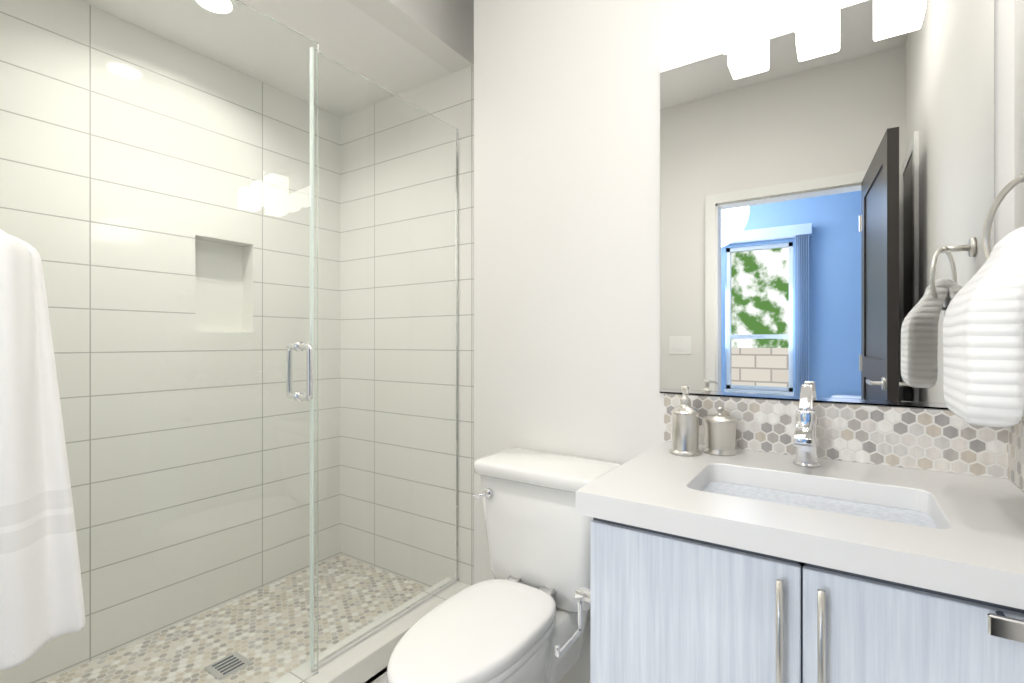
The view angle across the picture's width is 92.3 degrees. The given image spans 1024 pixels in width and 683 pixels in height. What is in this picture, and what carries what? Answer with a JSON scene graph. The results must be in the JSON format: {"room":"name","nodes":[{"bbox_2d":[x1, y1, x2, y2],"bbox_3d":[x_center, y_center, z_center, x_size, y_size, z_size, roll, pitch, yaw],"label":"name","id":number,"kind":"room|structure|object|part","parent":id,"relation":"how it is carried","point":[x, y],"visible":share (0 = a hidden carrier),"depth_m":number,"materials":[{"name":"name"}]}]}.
{"room":"bathroom","nodes":[
{"label":"bathroom","id":0,"kind":"room"},
{"bbox_2d":[239,0,450,94],"bbox_3d":[-0.997,-1.420,1.766,0.778,0.480,1.488,0,0,34],"label":"ceiling","id":1,"kind":"structure","parent":0,"point":[347,34],"depth_m":1.93,"materials":[{"name":"white paint"}]},
{"bbox_2d":[364,666,387,682],"bbox_3d":[-0.447,1.160,0.936,2.613,0.080,2.502,0,0,34],"label":"floor","id":2,"kind":"structure","parent":0,"point":[373,679],"depth_m":1.66,"materials":[{"name":"black"}]},
{"bbox_2d":[302,581,470,682],"bbox_3d":[-0.636,1.090,1.525,0.150,0.100,1.472,0,0,34],"label":"shower curb","id":3,"kind":"structure","parent":2,"relation":"on","point":[365,660],"depth_m":1.67,"materials":[{"name":"stone"}]},
{"bbox_2d":[0,0,457,682],"bbox_3d":[-0.616,0.057,1.512,0.138,1.965,1.470,0,0,34],"label":"glass","id":4,"kind":"object","parent":3,"relation":"on","point":[234,222],"visible":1,"depth_m":1.32,"materials":[{"name":"clear glass"}]},
{"bbox_3d":[-0.828,0.051,1.227,0.052,1.953,0.747,0,0,34],"label":"door","id":5,"kind":"part","parent":4,"relation":"part of","materials":[{"name":"clear glass"}]},
{"bbox_3d":[-0.640,0.090,1.477,0.138,0.180,0.031,0,0,34],"label":"handle","id":6,"kind":"part","parent":4,"relation":"part of","materials":[{"name":"silver metal"}]},
{"bbox_3d":[-0.438,0.054,1.849,0.010,1.959,0.703,0,0,34],"label":"fixed panel","id":7,"kind":"part","parent":4,"relation":"part of","materials":[{"name":"clear glass"}]},
{"bbox_2d":[387,448,620,682],"bbox_3d":[-0.033,0.748,1.252,0.406,0.785,0.722,0,0,34],"label":"toilet","id":8,"kind":"object","parent":2,"relation":"on","point":[515,620],"visible":0.96,"depth_m":1.31,"materials":[{"name":"white ceramic"}]},
{"bbox_3d":[-0.090,0.685,1.166,0.273,0.031,0.484,0,0,34],"label":"seat lid","id":9,"kind":"part","parent":8,"relation":"part of","materials":[{"name":"white plastic"}]},
{"bbox_3d":[-0.086,0.445,1.435,0.042,0.026,0.048,0,0,34],"label":"lever","id":10,"kind":"part","parent":8,"relation":"part of","materials":[{"name":"silver metal"}]},
{"bbox_3d":[0.104,0.376,1.457,0.406,0.041,0.230,0,0,34],"label":"lid","id":11,"kind":"part","parent":8,"relation":"part of","materials":[{"name":"white ceramic"}]},
{"bbox_3d":[0.106,0.570,1.460,0.378,0.346,0.208,0,0,34],"label":"tank","id":12,"kind":"part","parent":8,"relation":"part of","materials":[{"name":"white ceramic"}]},
{"bbox_2d":[554,385,1023,682],"bbox_3d":[0.541,0.620,0.971,0.763,1.040,0.580,0,0,34],"label":"bathroom vanity","id":13,"kind":"object","parent":2,"relation":"on","point":[805,538],"visible":1,"depth_m":0.83,"materials":[{"name":"grey wood"}]},
{"bbox_2d":[575,440,1023,640],"bbox_3d":[0.569,0.301,0.961,0.705,0.042,0.566,0,0,34],"label":"countertop","id":14,"kind":"structure","parent":13,"relation":"on","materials":[{"name":"white stone"}]},
{"bbox_2d":[669,386,701,456],"bbox_3d":[0.432,0.196,1.231,0.076,0.167,0.085,0,0,34],"label":"soap dispenser","id":15,"kind":"object","parent":14,"relation":"on","point":[685,418],"depth_m":1.21,"materials":[{"name":"silver metal"}]},
{"bbox_2d":[702,406,737,456],"bbox_3d":[0.524,0.222,1.239,0.082,0.115,0.082,0,0,34],"label":"canister","id":16,"kind":"object","parent":14,"relation":"on","point":[719,429],"depth_m":1.21,"materials":[{"name":"silver metal"}]},
{"bbox_2d":[792,385,820,466],"bbox_3d":[0.645,0.190,1.082,0.054,0.179,0.156,0,0,34],"label":"faucet","id":17,"kind":"object","parent":14,"relation":"on","point":[805,435],"depth_m":1.10,"materials":[{"name":"silver metal"}]},
{"bbox_2d":[347,0,473,72],"bbox_3d":[-0.623,-1.390,1.517,0.120,0.420,1.488,0,0,34],"label":"header beam","id":18,"kind":"structure","parent":0,"point":[440,32],"depth_m":1.93,"materials":[{"name":"white paint"}]},
{"bbox_2d":[474,0,1013,682],"bbox_3d":[0.564,-0.230,1.463,1.514,2.740,0.260,0,0,34],"label":"wall","id":19,"kind":"structure","parent":0,"point":[566,226],"depth_m":1.55,"materials":[{"name":"white paint"}]},
{"bbox_2d":[716,0,904,54],"bbox_3d":[0.703,-0.850,1.137,0.430,0.220,0.124,0,0,34],"label":"vanity light","id":20,"kind":"object","parent":19,"relation":"attached to","point":[738,25],"visible":0.88,"depth_m":1.17,"materials":[{"name":"white glass"}]},
{"bbox_2d":[660,0,993,409],"bbox_3d":[0.706,-0.319,1.203,0.688,0.928,0.011,0,0,34],"label":"mirror","id":21,"kind":"object","parent":19,"relation":"attached to","point":[826,196],"visible":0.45,"depth_m":1.17,"materials":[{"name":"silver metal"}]},
{"bbox_2d":[664,393,1014,479],"bbox_3d":[0.724,0.213,1.192,0.705,0.132,0.009,0,0,34],"label":"backsplash","id":22,"kind":"structure","parent":19,"relation":"attached to","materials":[{"name":"grey tile"}]},
{"bbox_2d":[1014,0,1023,417],"bbox_3d":[0.556,-0.230,0.194,0.120,2.740,2.380,0,0,34],"label":"wall","id":23,"kind":"structure","parent":0,"point":[1018,108],"depth_m":0.98,"materials":[{"name":"white paint"}]},
{"bbox_2d":[943,171,1023,427],"bbox_3d":[0.758,-0.073,0.738,0.146,0.401,0.215,0,0,34],"label":"towel ring","id":24,"kind":"object","parent":23,"relation":"attached to","point":[983,354],"visible":1,"depth_m":0.69,"materials":[{"name":"white fabric"}]},
{"bbox_2d":[1008,414,1023,600],"bbox_3d":[0.857,0.213,0.764,0.009,0.132,0.554,0,0,34],"label":"backsplash","id":25,"kind":"structure","parent":23,"relation":"attached to","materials":[{"name":"grey tile"}]},
{"bbox_3d":[0.162,-0.230,1.960,2.735,2.740,0.122,0,0,34],"label":"wall","id":26,"kind":"structure","parent":0,"visible":0},
{"bbox_2d":[397,65,473,584],"bbox_3d":[-0.536,-0.020,2.348,0.898,2.320,0.008,0,0,34],"label":"tiled wall","id":27,"kind":"structure","parent":26,"relation":"attached to","point":[448,98],"depth_m":2.12,"materials":[{"name":"white tile"}]},
{"bbox_3d":[-1.658,-0.230,0.776,1.020,2.740,0.892,0,0,34],"label":"wall","id":28,"kind":"structure","parent":0,"visible":0},
{"bbox_2d":[0,229,85,669],"bbox_3d":[-0.969,0.146,0.802,0.105,0.868,0.426,0,0,34],"label":"bath towel","id":29,"kind":"object","parent":28,"relation":"hanging from","point":[41,599],"visible":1,"depth_m":0.91,"materials":[{"name":"white fabric"}]}
]}

